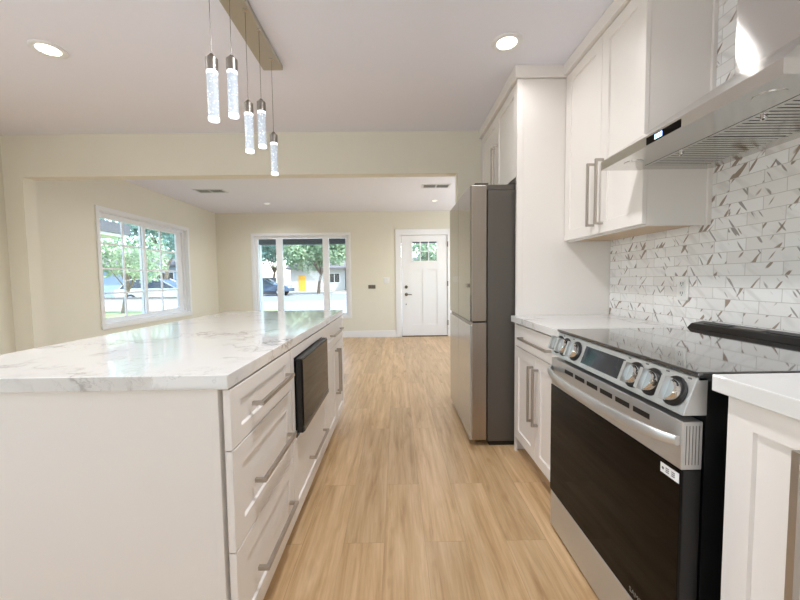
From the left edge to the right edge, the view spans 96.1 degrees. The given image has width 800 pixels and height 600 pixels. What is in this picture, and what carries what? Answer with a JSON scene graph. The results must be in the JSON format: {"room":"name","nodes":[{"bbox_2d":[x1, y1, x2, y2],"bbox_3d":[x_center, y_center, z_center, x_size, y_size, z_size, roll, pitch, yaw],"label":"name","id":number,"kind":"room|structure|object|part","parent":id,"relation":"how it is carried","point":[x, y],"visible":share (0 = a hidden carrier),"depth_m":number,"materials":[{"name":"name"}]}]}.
{"room":"kitchen","nodes":[
{"label":"kitchen","id":0,"kind":"room"},
{"bbox_2d":[0,144,218,354],"bbox_3d":[-3.688,-0.192,2.466,0.150,2.520,9.812,-1,3,0],"label":"wall","id":1,"kind":"structure","parent":0,"point":[65,209],"depth_m":4.10,"materials":[{"name":"beige paint"}]},
{"bbox_2d":[94,205,192,329],"bbox_3d":[-3.701,-0.438,5.281,0.158,1.500,1.920,-1,3,0],"label":"window","id":2,"kind":"structure","parent":1,"relation":"in","point":[182,247],"depth_m":5.21,"materials":[{"name":"white wood"}]},
{"bbox_3d":[-3.698,-0.412,4.825,0.025,1.320,0.843,-1,3,0],"label":"sash","id":3,"kind":"part","parent":2,"relation":"part of","materials":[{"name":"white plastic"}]},
{"bbox_3d":[-3.738,-0.460,5.671,0.030,1.320,0.973,-1,3,0],"label":"sash","id":4,"kind":"part","parent":2,"relation":"part of","materials":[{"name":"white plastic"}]},
{"bbox_2d":[0,131,481,351],"bbox_3d":[-0.527,-0.286,3.425,6.190,2.520,0.119,-1,3,0],"label":"wall","id":5,"kind":"structure","parent":0,"point":[26,159],"depth_m":3.30,"materials":[{"name":"beige paint"}]},
{"bbox_2d":[0,0,613,212],"bbox_3d":[-0.532,-1.568,2.015,7.790,0.200,10.612,-1,3,0],"label":"ceiling","id":6,"kind":"structure","parent":0,"point":[131,66],"depth_m":2.32,"materials":[{"name":"white paint"}]},
{"bbox_2d":[27,39,68,58],"bbox_3d":[-2.036,-1.449,2.083,0.176,0.008,0.176,-1,3,0],"label":"recessed light","id":7,"kind":"object","parent":6,"relation":"in","point":[48,49],"visible":1,"depth_m":2.08,"materials":[{"name":"white plastic"}]},
{"bbox_2d":[192,189,227,192],"bbox_3d":[-2.831,-1.626,5.381,0.430,0.011,0.220,-1,3,0],"label":"ceiling vent","id":8,"kind":"object","parent":6,"relation":"in","point":[196,190],"visible":1,"depth_m":5.36,"materials":[{"name":"white metal"}]},
{"bbox_2d":[205,49,219,122],"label":"pendant light","id":9,"kind":"object","parent":6,"relation":"hanging from","point":[211,62],"depth_m":1.39,"materials":[{"name":"clear glass"}]},
{"bbox_3d":[-0.733,-0.800,1.410,0.041,0.178,0.041,-1,3,0],"label":"crystal rod","id":10,"kind":"part","parent":9,"relation":"part of","materials":[{"name":"white"}]},
{"bbox_3d":[-0.709,-0.874,1.526,0.041,0.178,0.041,-1,3,0],"label":"crystal rod","id":11,"kind":"part","parent":9,"relation":"part of","materials":[{"name":"white"}]},
{"bbox_2d":[219,0,282,73],"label":"pendant light","id":12,"kind":"object","parent":6,"relation":"hanging from","point":[243,17],"depth_m":1.91,"materials":[{"name":"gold metal"}]},
{"bbox_2d":[226,47,277,175],"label":"pendant light","id":13,"kind":"object","parent":6,"relation":"hanging from","point":[231,62],"depth_m":1.77,"materials":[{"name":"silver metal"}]},
{"bbox_3d":[-0.750,-0.831,1.789,0.041,0.178,0.041,-1,3,0],"label":"crystal rod","id":14,"kind":"part","parent":13,"relation":"part of","materials":[{"name":"white"}]},
{"bbox_3d":[-0.740,-0.914,1.929,0.041,0.178,0.041,-1,3,0],"label":"crystal rod","id":15,"kind":"part","parent":13,"relation":"part of","materials":[{"name":"white"}]},
{"bbox_3d":[-0.764,-0.859,2.188,0.041,0.178,0.041,-1,3,0],"label":"crystal rod","id":16,"kind":"part","parent":13,"relation":"part of","materials":[{"name":"white"}]},
{"bbox_2d":[421,184,450,187],"bbox_3d":[0.525,-1.660,5.249,0.420,0.011,0.220,-1,3,0],"label":"ceiling vent","id":17,"kind":"object","parent":6,"relation":"in","point":[423,185],"visible":1,"depth_m":5.23,"materials":[{"name":"white metal"}]},
{"bbox_2d":[491,32,522,52],"bbox_3d":[0.616,-1.482,2.075,0.176,0.008,0.176,-1,3,0],"label":"recessed light","id":18,"kind":"object","parent":6,"relation":"in","point":[509,41],"visible":1,"depth_m":2.07,"materials":[{"name":"white plastic"}]},
{"bbox_2d":[215,211,449,331],"bbox_3d":[-0.562,-0.508,7.315,6.190,2.520,0.150,-1,3,0],"label":"wall","id":19,"kind":"structure","parent":0,"point":[372,234],"depth_m":7.20,"materials":[{"name":"beige paint"}]},
{"bbox_2d":[250,233,351,317],"bbox_3d":[-1.974,-0.479,7.290,1.985,1.720,0.158,-1,3,0],"label":"window","id":20,"kind":"structure","parent":19,"relation":"in","point":[279,237],"depth_m":7.24,"materials":[{"name":"white wood"}]},
{"bbox_2d":[343,330,396,337],"bbox_3d":[-0.526,0.689,7.302,6.150,0.130,0.014,-1,3,0],"label":"baseboard","id":21,"kind":"structure","parent":19,"relation":"attached to","point":[392,333],"depth_m":7.29,"materials":[{"name":"white wood"}]},
{"bbox_2d":[368,285,375,288],"bbox_3d":[-0.566,-0.266,7.244,0.145,0.075,0.020,-1,3,0],"label":"thermostat","id":22,"kind":"object","parent":19,"relation":"attached to","point":[369,286],"visible":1,"depth_m":7.24,"materials":[{"name":"grey plastic"}]},
{"bbox_2d":[383,277,388,282],"bbox_3d":[-0.275,-0.397,7.243,0.120,0.120,0.012,-1,3,0],"label":"light switch","id":23,"kind":"object","parent":19,"relation":"attached to","point":[385,279],"visible":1,"depth_m":7.24,"materials":[{"name":"white plastic"}]},
{"bbox_2d":[395,229,451,336],"bbox_3d":[0.494,-0.343,7.300,1.158,2.165,0.199,-1,3,0],"label":"door","id":24,"kind":"structure","parent":19,"relation":"in","point":[421,294],"depth_m":7.27,"materials":[{"name":"white wood"}]},
{"bbox_2d":[263,336,598,599],"bbox_3d":[-0.502,1.089,2.493,6.490,0.120,9.962,-1,3,0],"label":"floor","id":25,"kind":"structure","parent":0,"point":[400,503],"depth_m":1.84,"materials":[{"name":"brown wood"}]},
{"bbox_2d":[0,390,229,599],"bbox_3d":[-0.936,0.682,1.005,0.897,0.873,0.023,-1,3,0],"label":"end panel","id":26,"kind":"object","parent":25,"relation":"on","point":[105,495],"visible":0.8,"depth_m":0.99,"materials":[{"name":"white paint"}]},
{"bbox_2d":[222,350,298,599],"bbox_3d":[-0.747,0.665,1.272,0.650,0.872,0.549,-1,3,0],"label":"base cabinet","id":27,"kind":"object","parent":25,"relation":"on","point":[259,437],"visible":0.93,"depth_m":1.17,"materials":[{"name":"white paint"}]},
{"bbox_3d":[-0.472,0.313,1.253,0.020,0.169,0.547,-1,3,0],"label":"drawer","id":28,"kind":"part","parent":27,"relation":"part of","materials":[{"name":"white paint"}]},
{"bbox_3d":[-0.469,0.545,1.266,0.020,0.288,0.547,-1,3,0],"label":"drawer","id":29,"kind":"part","parent":27,"relation":"part of","materials":[{"name":"white paint"}]},
{"bbox_3d":[-0.466,0.841,1.283,0.020,0.296,0.547,-1,3,0],"label":"drawer","id":30,"kind":"part","parent":27,"relation":"part of","materials":[{"name":"white paint"}]},
{"bbox_3d":[-0.445,0.313,1.294,0.036,0.012,0.347,-1,3,0],"label":"handle","id":31,"kind":"part","parent":27,"relation":"part of","materials":[{"name":"silver metal"}]},
{"bbox_3d":[-0.442,0.561,1.309,0.036,0.012,0.347,-1,3,0],"label":"handle","id":32,"kind":"part","parent":27,"relation":"part of","materials":[{"name":"silver metal"}]},
{"bbox_3d":[-0.438,0.851,1.325,0.036,0.012,0.347,-1,3,0],"label":"handle","id":33,"kind":"part","parent":27,"relation":"part of","materials":[{"name":"silver metal"}]},
{"bbox_2d":[289,327,328,521],"bbox_3d":[-0.753,0.627,1.931,0.650,0.872,0.766,-1,3,0],"label":"base cabinet","id":34,"kind":"object","parent":25,"relation":"on","point":[309,446],"visible":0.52,"depth_m":1.80,"materials":[{"name":"white paint"}]},
{"bbox_3d":[-0.477,0.395,1.920,0.020,0.407,0.762,-1,3,0],"label":"frame","id":35,"kind":"part","parent":34,"relation":"part of","materials":[{"name":"white paint"}]},
{"bbox_3d":[-0.472,0.776,1.942,0.020,0.350,0.762,-1,3,0],"label":"drawer","id":36,"kind":"part","parent":34,"relation":"part of","materials":[{"name":"white paint"}]},
{"bbox_2d":[294,338,328,432],"bbox_3d":[-0.720,0.412,1.879,0.581,0.334,0.582,-1,3,0],"label":"microwave","id":37,"kind":"object","parent":34,"relation":"in","point":[311,365],"visible":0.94,"depth_m":1.73,"materials":[{"name":"black plastic"}]},
{"bbox_3d":[-0.433,0.398,1.881,0.003,0.297,0.566,-1,3,0],"label":"glass","id":38,"kind":"part","parent":37,"relation":"part of","materials":[{"name":"black glass"}]},
{"bbox_3d":[-0.444,0.793,2.005,0.036,0.012,0.350,-1,3,0],"label":"handle","id":39,"kind":"part","parent":34,"relation":"part of","materials":[{"name":"silver metal"}]},
{"bbox_2d":[325,316,343,441],"bbox_3d":[-0.759,0.585,2.666,0.650,0.872,0.700,-1,3,0],"label":"base cabinet","id":40,"kind":"object","parent":25,"relation":"on","point":[334,330],"visible":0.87,"depth_m":2.61,"materials":[{"name":"white paint"}]},
{"bbox_3d":[-0.479,0.626,2.497,0.020,0.588,0.347,-1,3,0],"label":"door","id":41,"kind":"part","parent":40,"relation":"part of","materials":[{"name":"white paint"}]},
{"bbox_3d":[-0.485,0.234,2.650,0.020,0.169,0.697,-1,3,0],"label":"drawer","id":42,"kind":"part","parent":40,"relation":"part of","materials":[{"name":"white paint"}]},
{"bbox_3d":[-0.457,0.234,2.639,0.036,0.012,0.410,-1,3,0],"label":"handle","id":43,"kind":"part","parent":40,"relation":"part of","materials":[{"name":"silver metal"}]},
{"bbox_3d":[-0.453,0.527,2.632,0.036,0.325,0.012,-1,3,0],"label":"handle","id":44,"kind":"part","parent":40,"relation":"part of","materials":[{"name":"silver metal"}]},
{"bbox_3d":[-0.482,0.606,2.846,0.020,0.588,0.347,-1,3,0],"label":"door","id":45,"kind":"part","parent":40,"relation":"part of","materials":[{"name":"white paint"}]},
{"bbox_3d":[-0.454,0.523,2.702,0.036,0.325,0.012,-1,3,0],"label":"handle","id":46,"kind":"part","parent":40,"relation":"part of","materials":[{"name":"silver metal"}]},
{"bbox_2d":[450,183,515,444],"bbox_3d":[0.914,0.086,2.898,0.886,1.800,0.910,-1,3,0],"label":"refrigerator","id":47,"kind":"object","parent":25,"relation":"on","point":[483,220],"visible":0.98,"depth_m":2.46,"materials":[{"name":"silver metal"}]},
{"bbox_3d":[0.481,0.532,3.148,0.012,0.800,0.451,-1,3,0],"label":"steel panel","id":48,"kind":"part","parent":47,"relation":"part of","materials":[{"name":"silver metal"}]},
{"bbox_3d":[0.470,-0.347,3.098,0.012,0.908,0.451,-1,3,0],"label":"glass panel","id":49,"kind":"part","parent":47,"relation":"part of","materials":[{"name":"grey mirror"}]},
{"bbox_3d":[0.474,-0.321,2.642,0.012,0.908,0.451,-1,3,0],"label":"glass panel","id":50,"kind":"part","parent":47,"relation":"part of","materials":[{"name":"grey mirror"}]},
{"bbox_3d":[0.485,0.558,2.692,0.012,0.800,0.451,-1,3,0],"label":"steel panel","id":51,"kind":"part","parent":47,"relation":"part of","materials":[{"name":"silver metal"}]},
{"bbox_3d":[0.541,0.550,2.692,0.100,0.817,0.453,-1,3,0],"label":"door","id":52,"kind":"part","parent":47,"relation":"part of","materials":[{"name":"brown metal"}]},
{"bbox_3d":[0.530,-0.322,2.642,0.100,0.910,0.453,-1,3,0],"label":"door","id":53,"kind":"part","parent":47,"relation":"part of","materials":[{"name":"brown metal"}]},
{"bbox_2d":[514,323,557,480],"bbox_3d":[1.066,0.598,2.054,0.669,0.872,0.734,-1,3,0],"label":"base cabinet","id":54,"kind":"object","parent":25,"relation":"on","point":[532,381],"visible":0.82,"depth_m":2.05,"materials":[{"name":"white paint"}]},
{"bbox_3d":[0.777,0.615,2.222,0.020,0.610,0.352,-1,3,0],"label":"door","id":55,"kind":"part","parent":54,"relation":"part of","materials":[{"name":"white paint"}]},
{"bbox_3d":[0.749,0.544,2.076,0.036,0.325,0.012,-1,3,0],"label":"handle","id":56,"kind":"part","parent":54,"relation":"part of","materials":[{"name":"silver metal"}]},
{"bbox_3d":[0.746,0.249,2.024,0.036,0.012,0.420,-1,3,0],"label":"handle","id":57,"kind":"part","parent":54,"relation":"part of","materials":[{"name":"silver metal"}]},
{"bbox_3d":[0.750,0.548,2.003,0.036,0.325,0.012,-1,3,0],"label":"handle","id":58,"kind":"part","parent":54,"relation":"part of","materials":[{"name":"silver metal"}]},
{"bbox_3d":[0.774,0.246,2.023,0.020,0.140,0.707,-1,3,0],"label":"drawer","id":59,"kind":"part","parent":54,"relation":"part of","materials":[{"name":"white paint"}]},
{"bbox_3d":[0.780,0.635,1.867,0.020,0.610,0.352,-1,3,0],"label":"door","id":60,"kind":"part","parent":54,"relation":"part of","materials":[{"name":"white paint"}]},
{"bbox_2d":[511,314,683,336],"bbox_3d":[1.070,0.139,2.027,0.655,0.040,0.745,-1,3,0],"label":"countertop","id":61,"kind":"structure","parent":54,"relation":"on","point":[546,324],"depth_m":1.98,"materials":[{"name":"white stone"}]},
{"bbox_2d":[515,79,610,448],"bbox_3d":[1.084,-0.207,2.393,0.627,2.440,0.026,-1,3,0],"label":"refrigerator surround","id":62,"kind":"object","parent":25,"relation":"on","point":[554,276],"visible":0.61,"depth_m":2.37,"materials":[{"name":"white paint"}]},
{"bbox_2d":[547,321,799,599],"bbox_3d":[1.014,0.599,1.292,0.782,0.958,0.772,-1,3,0],"label":"range","id":63,"kind":"object","parent":25,"relation":"on","point":[638,446],"visible":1,"depth_m":1.09,"materials":[{"name":"black metal"}]},
{"bbox_3d":[0.698,0.199,1.545,0.040,0.060,0.058,-1,3,0],"label":"knob","id":64,"kind":"part","parent":63,"relation":"part of","materials":[{"name":"silver metal"}]},
{"bbox_3d":[0.699,0.204,1.455,0.040,0.060,0.058,-1,3,0],"label":"knob","id":65,"kind":"part","parent":63,"relation":"part of","materials":[{"name":"silver metal"}]},
{"bbox_3d":[0.735,0.988,1.312,0.050,0.162,0.756,-1,3,0],"label":"storage drawer","id":66,"kind":"part","parent":63,"relation":"part of","materials":[{"name":"silver metal"}]},
{"bbox_3d":[0.661,0.333,1.274,0.081,0.039,0.744,-1,3,0],"label":"handle","id":67,"kind":"part","parent":63,"relation":"part of","materials":[{"name":"silver metal"}]},
{"bbox_3d":[0.706,0.653,1.293,0.008,0.494,0.756,-1,3,0],"label":"door glass","id":68,"kind":"part","parent":63,"relation":"part of","materials":[{"name":"black glass"}]},
{"bbox_3d":[0.727,0.218,1.268,0.060,0.096,0.760,-1,3,0],"label":"control panel","id":69,"kind":"part","parent":63,"relation":"part of","materials":[{"name":"silver metal"}]},
{"bbox_3d":[0.702,0.224,1.096,0.040,0.060,0.058,-1,3,0],"label":"knob","id":70,"kind":"part","parent":63,"relation":"part of","materials":[{"name":"silver metal"}]},
{"bbox_3d":[0.702,0.229,1.021,0.040,0.060,0.058,-1,3,0],"label":"knob","id":71,"kind":"part","parent":63,"relation":"part of","materials":[{"name":"silver metal"}]},
{"bbox_3d":[0.703,0.233,0.938,0.040,0.060,0.058,-1,3,0],"label":"knob","id":72,"kind":"part","parent":63,"relation":"part of","materials":[{"name":"silver metal"}]},
{"bbox_2d":[557,327,799,380],"bbox_3d":[1.057,0.162,1.268,0.665,0.022,0.772,-1,3,0],"label":"cooktop","id":73,"kind":"object","parent":63,"relation":"in","point":[678,353],"depth_m":1.17,"materials":[{"name":"black glass"}]},
{"bbox_3d":[0.733,0.652,1.293,0.046,0.494,0.756,-1,3,0],"label":"oven door","id":74,"kind":"part","parent":63,"relation":"part of","materials":[{"name":"black plastic"}]},
{"bbox_3d":[1.359,0.133,1.269,0.082,0.029,0.760,-1,3,0],"label":"vent trim","id":75,"kind":"part","parent":63,"relation":"part of","materials":[{"name":"black metal"}]},
{"bbox_2d":[720,396,799,599],"bbox_3d":[1.082,0.691,0.314,0.669,0.884,1.128,-1,3,0],"label":"base cabinet","id":76,"kind":"object","parent":25,"relation":"on","point":[761,549],"visible":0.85,"depth_m":0.78,"materials":[{"name":"white paint"}]},
{"bbox_2d":[712,373,799,420],"bbox_3d":[1.085,0.227,0.298,0.655,0.040,1.149,-1,3,0],"label":"countertop","id":77,"kind":"structure","parent":76,"relation":"on","point":[779,393],"depth_m":0.78,"materials":[{"name":"white stone"}]},
{"bbox_3d":[0.761,0.559,0.688,0.036,0.552,0.014,-1,3,0],"label":"handle","id":78,"kind":"part","parent":76,"relation":"part of","materials":[{"name":"silver metal"}]},
{"bbox_3d":[-1.237,0.628,2.013,0.313,0.873,2.000,-1,3,0],"label":"panel","id":79,"kind":"object","parent":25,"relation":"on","visible":0},
{"bbox_2d":[0,310,342,392],"bbox_3d":[-0.944,0.167,1.978,0.951,0.040,2.053,-1,3,0],"label":"countertop","id":80,"kind":"structure","parent":79,"relation":"on","point":[218,351],"depth_m":1.23,"materials":[{"name":"white stone"}]},
{"bbox_2d":[609,0,799,333],"bbox_3d":[1.470,-0.144,0.496,0.128,2.520,5.781,-1,3,0],"label":"tile backsplash","id":81,"kind":"structure","parent":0,"point":[742,268],"depth_m":1.51,"materials":[{"name":"white tile"}]},
{"bbox_2d":[482,85,515,189],"bbox_3d":[1.053,-1.149,2.840,0.658,0.610,0.974,-1,3,0],"label":"upper cabinet","id":82,"kind":"object","parent":81,"relation":"attached to","point":[499,141],"visible":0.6,"depth_m":2.70,"materials":[{"name":"white paint"}]},
{"bbox_3d":[0.768,-1.158,3.079,0.020,0.604,0.482,-1,3,0],"label":"door","id":83,"kind":"part","parent":82,"relation":"part of","materials":[{"name":"white paint"}]},
{"bbox_3d":[0.743,-1.047,2.882,0.036,0.330,0.012,-1,3,0],"label":"handle","id":84,"kind":"part","parent":82,"relation":"part of","materials":[{"name":"silver metal"}]},
{"bbox_3d":[0.744,-1.043,2.802,0.036,0.330,0.012,-1,3,0],"label":"handle","id":85,"kind":"part","parent":82,"relation":"part of","materials":[{"name":"silver metal"}]},
{"bbox_3d":[0.772,-1.131,2.595,0.020,0.604,0.480,-1,3,0],"label":"door","id":86,"kind":"part","parent":82,"relation":"part of","materials":[{"name":"white paint"}]},
{"bbox_2d":[479,64,567,138],"bbox_3d":[1.055,-1.493,2.801,0.646,0.078,1.016,-1,3,0],"label":"trim","id":87,"kind":"structure","parent":82,"relation":"on","point":[539,71],"depth_m":2.30,"materials":[{"name":"white paint"}]},
{"bbox_2d":[564,0,718,242],"bbox_3d":[1.208,-0.886,1.960,0.352,1.058,0.760,-1,3,0],"label":"upper cabinet","id":88,"kind":"object","parent":81,"relation":"attached to","point":[657,58],"visible":0.95,"depth_m":1.65,"materials":[{"name":"white paint"}]},
{"bbox_3d":[1.086,-0.896,2.135,0.020,1.045,0.406,-1,3,0],"label":"door","id":89,"kind":"part","parent":88,"relation":"part of","materials":[{"name":"white paint"}]},
{"bbox_3d":[1.059,-0.583,2.002,0.045,0.345,0.012,-1,3,0],"label":"handle","id":90,"kind":"part","parent":88,"relation":"part of","materials":[{"name":"silver metal"}]},
{"bbox_2d":[564,0,630,74],"bbox_3d":[1.213,-1.449,1.924,0.329,0.070,0.768,-1,3,0],"label":"trim","id":91,"kind":"structure","parent":88,"relation":"on","point":[616,7],"depth_m":1.94,"materials":[{"name":"white paint"}]},
{"bbox_3d":[1.059,-0.578,1.918,0.045,0.345,0.012,-1,3,0],"label":"handle","id":92,"kind":"part","parent":88,"relation":"part of","materials":[{"name":"silver metal"}]},
{"bbox_3d":[1.089,-0.875,1.759,0.020,1.045,0.340,-1,3,0],"label":"door","id":93,"kind":"part","parent":88,"relation":"part of","materials":[{"name":"white paint"}]},
{"bbox_3d":[1.242,-0.365,1.996,0.273,0.013,0.748,-1,3,0],"label":"light rail","id":94,"kind":"part","parent":88,"relation":"part of","materials":[{"name":"white paint"}]},
{"bbox_2d":[676,276,688,300],"bbox_3d":[1.392,-0.057,1.772,0.010,0.117,0.072,-1,3,0],"label":"electrical outlet","id":95,"kind":"object","parent":81,"relation":"attached to","point":[682,282],"visible":1,"depth_m":1.76,"materials":[{"name":"white plastic"}]},
{"bbox_2d":[679,280,684,286],"bbox_3d":[1.389,-0.080,1.771,0.003,0.034,0.036,-1,3,0],"label":"socket","id":96,"kind":"object","parent":95,"relation":"attached to","point":[681,282],"depth_m":1.77,"materials":[{"name":"white plastic"}]},
{"bbox_2d":[679,290,684,296],"bbox_3d":[1.390,-0.034,1.774,0.003,0.034,0.036,-1,3,0],"label":"socket","id":97,"kind":"object","parent":95,"relation":"attached to","point":[681,292],"depth_m":1.77,"materials":[{"name":"white plastic"}]},
{"bbox_2d":[601,0,799,170],"bbox_3d":[1.145,-0.996,1.214,0.489,0.893,0.764,-1,3,0],"label":"range hood","id":98,"kind":"object","parent":81,"relation":"attached to","point":[757,109],"visible":1,"depth_m":1.21,"materials":[{"name":"silver metal"}]},
{"bbox_2d":[624,160,643,165],"bbox_3d":[0.980,-0.575,1.509,0.072,0.003,0.072,-1,3,0],"label":"lamp","id":99,"kind":"object","parent":98,"relation":"attached to","point":[627,162],"depth_m":1.51,"materials":[{"name":"silver metal"}]},
{"bbox_2d":[750,89,788,102],"bbox_3d":[0.985,-0.543,0.960,0.072,0.003,0.072,-1,3,0],"label":"lamp","id":100,"kind":"object","parent":98,"relation":"attached to","point":[765,95],"depth_m":0.96,"materials":[{"name":"silver metal"}]},
{"label":"outside","id":101,"kind":"structure","parent":0,"visible":0},
{"bbox_2d":[264,300,346,312],"bbox_3d":[-0.379,0.372,16.245,12.500,0.020,13.600,-1,3,0],"label":"driveway","id":102,"kind":"structure","parent":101,"point":[335,304],"depth_m":18.14,"materials":[{"name":"concrete"}]},
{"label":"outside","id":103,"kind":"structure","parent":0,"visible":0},
{"bbox_2d":[105,290,345,311],"bbox_3d":[-0.183,0.259,22.551,120.000,0.480,105.000,-1,3,0],"label":"ground","id":104,"kind":"structure","parent":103,"point":[271,303],"depth_m":20.10,"materials":[{"name":"grey concrete"}]},
{"bbox_2d":[101,234,169,312],"bbox_3d":[-11.462,-1.102,14.791,3.452,3.482,3.011,-3,4,-38],"label":"tree","id":105,"kind":"object","parent":104,"relation":"on","point":[115,253],"visible":0.62,"depth_m":14.68,"materials":[{"name":"green plant"}]},
{"bbox_3d":[-11.470,-1.742,14.755,3.452,2.199,3.011,-3,4,-38],"label":"crown","id":106,"kind":"part","parent":105,"relation":"part of","materials":[{"name":"green plant"}]},
{"bbox_2d":[100,218,174,278],"bbox_3d":[-17.281,-4.819,26.085,8.298,9.764,8.016,1,4,22],"label":"shade tree","id":107,"kind":"object","parent":104,"relation":"on","point":[134,228],"visible":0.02,"depth_m":24.95,"materials":[{"name":"green plant"}]},
{"bbox_3d":[-17.303,-6.613,25.981,8.296,6.170,8.016,1,4,22],"label":"crown","id":108,"kind":"part","parent":107,"relation":"part of","materials":[{"name":"green plant"}]},
{"bbox_2d":[102,252,175,297],"bbox_3d":[-26.324,-2.487,34.930,17.000,4.200,8.700,-1,3,0],"label":"house","id":109,"kind":"structure","parent":104,"relation":"on","point":[111,283],"depth_m":31.24,"materials":[{"name":"blue"}]},
{"bbox_3d":[-20.384,-1.820,31.255,1.400,1.100,0.020,-1,3,0],"label":"pane","id":110,"kind":"part","parent":109,"relation":"part of","materials":[{"name":"clear glass"}]},
{"bbox_2d":[105,297,177,307],"bbox_3d":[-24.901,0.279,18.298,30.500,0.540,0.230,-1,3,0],"label":"road","id":111,"kind":"structure","parent":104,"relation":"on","point":[116,302],"depth_m":18.32,"materials":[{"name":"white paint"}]},
{"bbox_2d":[114,279,176,296],"bbox_3d":[-13.767,-0.504,21.085,4.530,1.512,1.880,-1,3,-8],"label":"car","id":112,"kind":"object","parent":104,"relation":"on","point":[167,283],"visible":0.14,"depth_m":20.21,"materials":[{"name":"silver metal"}]},
{"bbox_2d":[161,234,174,259],"bbox_3d":[-10.982,-2.555,19.707,3.713,5.819,3.568,-1,3,0],"label":"tree","id":113,"kind":"object","parent":104,"relation":"on","point":[171,255],"visible":0.03,"depth_m":19.00,"materials":[{"name":"green plant"}]},
{"bbox_2d":[105,310,277,317],"bbox_3d":[-17.667,0.972,9.412,24.800,0.030,13.000,-1,3,0],"label":"lawn","id":114,"kind":"structure","parent":104,"relation":"on","point":[108,314],"depth_m":14.93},
{"bbox_2d":[100,219,130,237],"bbox_3d":[-11.834,-0.897,11.662,4.550,3.320,2.400,-1,3,0],"label":"carport","id":115,"kind":"object","parent":114,"relation":"on","point":[108,229],"visible":0.1,"depth_m":12.07,"materials":[{"name":"white paint"}]},
{"bbox_2d":[263,278,275,293],"bbox_3d":[-14.762,-1.365,35.399,5.100,1.620,0.300,-1,3,0],"label":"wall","id":116,"kind":"structure","parent":104,"relation":"on","point":[273,279],"depth_m":35.29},
{"bbox_2d":[261,245,283,277],"bbox_3d":[-14.130,-5.019,39.897,8.734,8.514,7.936,-1,3,0],"label":"tree","id":117,"kind":"object","parent":104,"relation":"on","point":[267,250],"visible":0.14,"depth_m":38.39,"materials":[{"name":"green plant"}]},
{"bbox_3d":[-14.149,-6.574,39.808,8.734,5.400,7.936,-1,3,0],"label":"crown","id":118,"kind":"part","parent":117,"relation":"part of","materials":[{"name":"green plant"}]},
{"bbox_2d":[283,244,345,293],"bbox_3d":[-7.641,-4.147,35.161,7.851,7.155,7.587,-1,3,0],"label":"street tree","id":119,"kind":"object","parent":104,"relation":"on","point":[312,255],"visible":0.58,"depth_m":33.22,"materials":[{"name":"green plant"}]},
{"bbox_3d":[-7.653,-5.109,35.112,7.541,5.227,7.486,-1,3,0],"label":"crown","id":120,"kind":"part","parent":119,"relation":"part of","materials":[{"name":"green plant"}]},
{"bbox_2d":[285,261,345,290],"bbox_3d":[-10.509,-3.582,49.784,7.900,4.300,9.200,-1,3,0],"label":"house","id":121,"kind":"structure","parent":104,"relation":"on","point":[301,281],"depth_m":45.82,"materials":[{"name":"white paint"}]},
{"bbox_3d":[-12.458,-2.164,45.811,0.900,1.970,0.060,-1,3,0],"label":"door","id":122,"kind":"part","parent":121,"relation":"part of","materials":[{"name":"yellow paint"}]},
{"bbox_3d":[-8.366,-2.802,45.831,1.300,1.100,0.020,-1,3,0],"label":"pane","id":123,"kind":"part","parent":121,"relation":"part of","materials":[{"name":"clear glass"}]},
{"bbox_2d":[401,257,417,280],"bbox_3d":[-0.251,-3.658,48.871,12.600,4.300,9.200,-1,3,0],"label":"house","id":124,"kind":"structure","parent":104,"relation":"on","point":[413,257],"depth_m":44.94,"materials":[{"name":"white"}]},
{"bbox_2d":[412,243,436,260],"bbox_3d":[2.366,-3.097,31.371,3.179,5.247,3.393,-1,3,0],"label":"tree","id":125,"kind":"object","parent":104,"relation":"on","point":[424,247],"visible":0.46,"depth_m":30.88,"materials":[{"name":"green plant"}]},
{"bbox_3d":[-0.160,0.764,8.462,8.200,0.120,1.988,-1,3,0],"label":"floor","id":126,"kind":"structure","parent":0,"visible":0},
{"bbox_2d":[259,238,436,310],"bbox_3d":[-0.127,-0.565,8.387,8.100,2.540,1.988,-1,3,0],"label":"porch roof","id":127,"kind":"structure","parent":126,"relation":"on","point":[342,240],"depth_m":9.02,"materials":[{"name":"white paint"}]},
{"bbox_3d":[-3.591,-0.346,9.163,0.140,2.100,0.140,-1,3,0],"label":"post","id":128,"kind":"part","parent":127,"relation":"part of","materials":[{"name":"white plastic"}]},
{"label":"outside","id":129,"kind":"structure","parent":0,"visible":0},
{"bbox_2d":[263,293,345,294],"bbox_3d":[-0.286,-0.637,33.617,120.000,0.050,1.200,-1,3,0],"label":"sidewalk","id":130,"kind":"structure","parent":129,"point":[333,293],"depth_m":32.96,"materials":[{"name":"concrete"}]},
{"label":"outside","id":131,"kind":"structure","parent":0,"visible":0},
{"bbox_2d":[263,294,345,301],"bbox_3d":[-0.235,-0.301,28.027,120.000,0.015,10.000,-1,3,0],"label":"street","id":132,"kind":"structure","parent":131,"point":[266,298],"depth_m":26.95,"materials":[{"name":"grey asphalt"}]},
{"bbox_2d":[263,279,294,295],"bbox_3d":[-11.864,-1.144,31.881,4.530,1.512,1.880,-1,3,0],"label":"car","id":133,"kind":"object","parent":132,"relation":"on","point":[269,285],"visible":0.29,"depth_m":31.02,"materials":[{"name":"blue paint"}]}
]}

